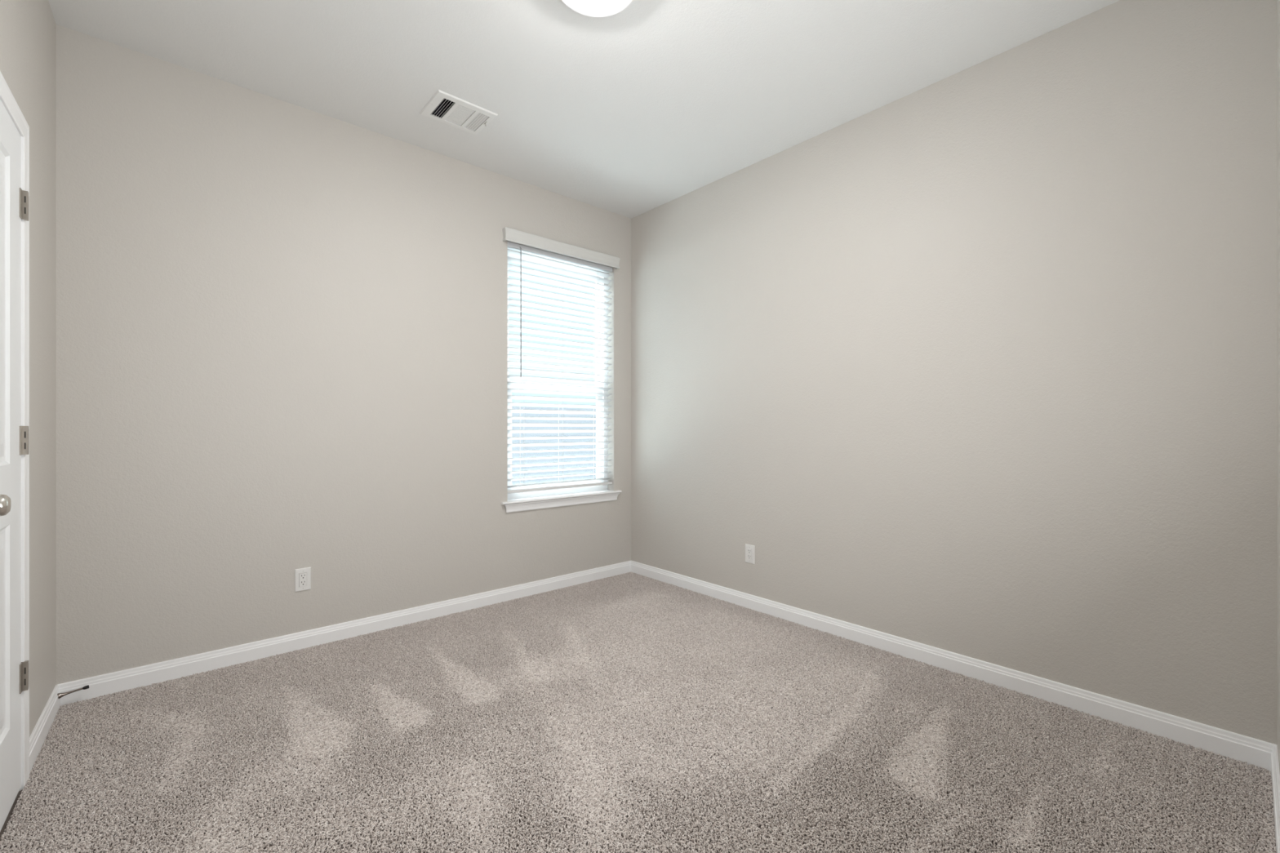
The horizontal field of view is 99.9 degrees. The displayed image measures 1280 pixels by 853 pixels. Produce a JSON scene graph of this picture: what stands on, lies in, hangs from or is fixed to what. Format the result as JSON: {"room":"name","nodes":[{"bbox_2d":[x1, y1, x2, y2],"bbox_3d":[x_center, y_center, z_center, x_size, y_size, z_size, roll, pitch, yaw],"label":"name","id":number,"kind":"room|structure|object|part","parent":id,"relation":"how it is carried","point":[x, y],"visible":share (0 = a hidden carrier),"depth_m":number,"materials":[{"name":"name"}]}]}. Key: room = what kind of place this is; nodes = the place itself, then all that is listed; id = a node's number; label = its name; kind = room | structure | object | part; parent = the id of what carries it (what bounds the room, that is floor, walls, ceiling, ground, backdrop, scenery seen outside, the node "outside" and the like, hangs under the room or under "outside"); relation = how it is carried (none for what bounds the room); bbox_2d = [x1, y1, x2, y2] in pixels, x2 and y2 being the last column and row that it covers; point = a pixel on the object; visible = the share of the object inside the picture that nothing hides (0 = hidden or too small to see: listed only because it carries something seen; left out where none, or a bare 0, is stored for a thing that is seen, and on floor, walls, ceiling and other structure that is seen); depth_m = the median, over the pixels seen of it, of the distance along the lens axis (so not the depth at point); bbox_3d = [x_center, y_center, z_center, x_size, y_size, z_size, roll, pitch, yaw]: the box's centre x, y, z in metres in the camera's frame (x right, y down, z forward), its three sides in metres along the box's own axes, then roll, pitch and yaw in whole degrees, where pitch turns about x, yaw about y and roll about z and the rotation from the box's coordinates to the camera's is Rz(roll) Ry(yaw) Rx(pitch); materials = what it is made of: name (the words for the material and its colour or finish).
{"room":"empty bedroom","nodes":[
{"label":"empty bedroom","id":0,"kind":"room"},
{"bbox_2d":[0,0,56,737],"bbox_3d":[-1.314,-0.246,0.845,0.120,2.753,3.360,0,0,-40],"label":"wall","id":1,"kind":"structure","parent":0,"point":[28,28],"depth_m":1.92,"materials":[{"name":"grey paint"}]},
{"bbox_2d":[0,98,29,831],"bbox_3d":[-1.727,0.104,1.455,0.104,2.023,0.633,0,0,-41],"label":"door","id":2,"kind":"structure","parent":1,"relation":"in","point":[14,201],"depth_m":1.57,"materials":[{"name":"white paint"}]},
{"bbox_3d":[-1.546,0.187,1.276,0.069,0.064,0.064,0,0,-41],"label":"knob","id":3,"kind":"part","parent":2,"relation":"part of","materials":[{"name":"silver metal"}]},
{"bbox_2d":[0,71,29,791],"bbox_3d":[-1.772,0.083,1.401,0.136,2.094,0.735,0,0,-40],"label":"door frame","id":4,"kind":"structure","parent":1,"relation":"attached to","point":[6,97],"depth_m":1.69,"materials":[{"name":"white paint"}]},
{"bbox_2d":[29,684,60,773],"bbox_3d":[-2.156,1.083,1.945,0.013,0.093,0.592,0,0,-40],"label":"baseboard","id":5,"kind":"structure","parent":1,"relation":"attached to","point":[41,730],"depth_m":1.92,"materials":[{"name":"white paint"}]},
{"bbox_2d":[56,24,631,684],"bbox_3d":[-1.324,-0.246,3.170,3.469,2.753,0.140,0,0,-41],"label":"wall","id":6,"kind":"structure","parent":0,"point":[282,326],"depth_m":2.64,"materials":[{"name":"grey paint"}]},
{"bbox_2d":[57,684,88,698],"bbox_3d":[-2.283,1.067,2.167,0.090,0.027,0.022,0,0,-41],"label":"door stop","id":7,"kind":"object","parent":6,"relation":"attached to","point":[60,695],"visible":1,"depth_m":2.16,"materials":[{"name":"silver metal"}]},
{"bbox_3d":[-2.290,1.069,2.161,0.073,0.023,0.022,0,0,-41],"label":"rod","id":8,"kind":"part","parent":7,"relation":"part of","materials":[{"name":"silver metal"}]},
{"bbox_2d":[294,566,311,591],"bbox_3d":[-1.710,0.773,2.730,0.070,0.114,0.008,0,0,-41],"label":"wall outlet","id":9,"kind":"object","parent":6,"relation":"attached to","point":[302,575],"visible":1,"depth_m":2.73,"materials":[{"name":"white plastic"}]},
{"bbox_2d":[298,572,306,586],"bbox_3d":[-1.710,0.773,2.729,0.033,0.066,0.007,0,0,-41],"label":"receptacle","id":10,"kind":"object","parent":9,"relation":"attached to","point":[302,575],"depth_m":2.73,"materials":[{"name":"white plastic"}]},
{"bbox_2d":[56,560,631,705],"bbox_3d":[-1.206,1.083,3.172,3.049,0.093,0.013,0,0,-41],"label":"baseboard","id":11,"kind":"structure","parent":6,"relation":"attached to","point":[145,675],"depth_m":2.73,"materials":[{"name":"white paint"}]},
{"bbox_2d":[507,248,607,499],"bbox_3d":[-0.600,-0.364,3.860,0.883,1.692,0.065,0,0,-41],"label":"window","id":12,"kind":"structure","parent":6,"relation":"in","point":[603,487],"depth_m":4.00,"materials":[{"name":"white plastic"}]},
{"bbox_3d":[-0.614,-0.714,3.877,0.807,0.917,0.018,0,0,-41],"label":"sash","id":13,"kind":"part","parent":12,"relation":"part of","materials":[{"name":"white plastic"}]},
{"bbox_3d":[-0.597,0.067,3.857,0.807,0.754,0.030,0,0,-41],"label":"sash","id":14,"kind":"part","parent":12,"relation":"part of","materials":[{"name":"white plastic"}]},
{"bbox_2d":[502,226,620,493],"bbox_3d":[-0.539,-0.421,3.785,0.947,1.716,0.103,0,0,-41],"label":"window blind","id":15,"kind":"object","parent":12,"relation":"attached to","point":[509,234],"visible":0.88,"depth_m":3.77,"materials":[{"name":"white plastic"}]},
{"bbox_3d":[-0.789,-0.369,3.598,0.010,1.571,0.052,0,0,-41],"label":"ladder cord","id":16,"kind":"part","parent":15,"relation":"part of","materials":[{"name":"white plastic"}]},
{"bbox_3d":[-0.560,-0.369,3.800,0.010,1.571,0.052,0,0,-41],"label":"ladder cord","id":17,"kind":"part","parent":15,"relation":"part of","materials":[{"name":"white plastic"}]},
{"bbox_3d":[-0.552,0.424,3.806,0.869,0.020,0.046,0,0,-41],"label":"rail","id":18,"kind":"part","parent":15,"relation":"part of","materials":[{"name":"white plastic"}]},
{"bbox_2d":[501,489,622,512],"bbox_3d":[-0.561,0.517,3.824,0.980,0.071,0.171,0,0,-41],"label":"window sill","id":19,"kind":"structure","parent":6,"relation":"attached to","point":[566,500],"depth_m":3.73,"materials":[{"name":"white paint"}]},
{"bbox_2d":[48,0,1119,218],"bbox_3d":[0.120,-1.693,1.347,3.719,0.140,4.784,0,0,-41],"label":"ceiling","id":20,"kind":"structure","parent":0,"point":[633,111],"depth_m":2.40,"materials":[{"name":"white paint"}]},
{"bbox_2d":[419,89,497,134],"bbox_3d":[-0.938,-1.683,2.785,0.309,0.159,0.256,0,0,-41],"label":"ceiling vent","id":21,"kind":"object","parent":20,"relation":"in","point":[443,107],"visible":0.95,"depth_m":2.79,"materials":[{"name":"white metal"}]},
{"bbox_2d":[561,0,631,17],"bbox_3d":[-0.158,-1.579,1.918,0.290,0.088,0.290,0,0,-41],"label":"ceiling light","id":22,"kind":"object","parent":20,"relation":"attached to","point":[592,8],"visible":1,"depth_m":1.99,"materials":[{"name":"white glass"}]},
{"bbox_2d":[0,582,1275,852],"bbox_3d":[0.120,1.180,1.347,3.719,0.100,4.784,0,0,-41],"label":"floor","id":23,"kind":"structure","parent":0,"point":[11,811],"depth_m":1.62,"materials":[{"name":"brown"}]},
{"bbox_2d":[0,572,1276,852],"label":"carpet","id":24,"kind":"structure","parent":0,"point":[682,628],"depth_m":1.84,"materials":[{"name":"grey carpet"}]},
{"bbox_2d":[631,0,1276,744],"bbox_3d":[1.091,-0.246,2.966,0.120,2.753,3.364,0,0,-41],"label":"wall","id":25,"kind":"structure","parent":0,"point":[980,362],"depth_m":2.30,"materials":[{"name":"grey paint"}]},
{"bbox_2d":[745,543,755,564],"bbox_3d":[0.680,0.786,3.334,0.008,0.114,0.070,0,0,-41],"label":"wall outlet","id":26,"kind":"object","parent":25,"relation":"attached to","point":[749,549],"visible":1,"depth_m":3.33,"materials":[{"name":"white plastic"}]},
{"bbox_2d":[746,548,751,559],"bbox_3d":[0.680,0.786,3.333,0.007,0.066,0.033,0,0,-41],"label":"receptacle","id":27,"kind":"object","parent":26,"relation":"attached to","point":[748,550],"depth_m":3.33,"materials":[{"name":"white plastic"}]},
{"bbox_2d":[631,560,1275,772],"bbox_3d":[1.001,1.083,2.967,0.013,0.093,3.244,0,0,-41],"label":"baseboard","id":28,"kind":"structure","parent":25,"relation":"attached to","point":[1253,751],"depth_m":2.29,"materials":[{"name":"white paint"}]},
{"bbox_2d":[1276,0,1279,772],"bbox_3d":[0.903,-0.246,0.636,3.249,2.753,0.120,0,0,-41],"label":"wall","id":29,"kind":"structure","parent":0,"point":[1277,1],"depth_m":1.66,"materials":[{"name":"grey paint"}]},
{"bbox_2d":[1271,744,1279,852],"bbox_3d":[1.588,1.083,1.330,1.302,0.093,0.013,0,0,-41],"label":"baseboard","id":30,"kind":"structure","parent":29,"relation":"attached to","point":[1275,774],"depth_m":1.56,"materials":[{"name":"white paint"}]},
{"label":"outside","id":31,"kind":"structure","parent":0,"visible":0},
{"bbox_3d":[-9.537,1.420,13.807,36.000,0.200,26.678,0,0,-41],"label":"ground","id":32,"kind":"structure","parent":31,"visible":0},
{"bbox_2d":[511,406,595,485],"bbox_3d":[-2.023,0.520,7.119,14.000,1.600,0.146,0,0,-41],"label":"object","id":33,"kind":"object","parent":32,"relation":"on","point":[531,415],"visible":0.06,"depth_m":7.69,"materials":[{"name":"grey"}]}
]}

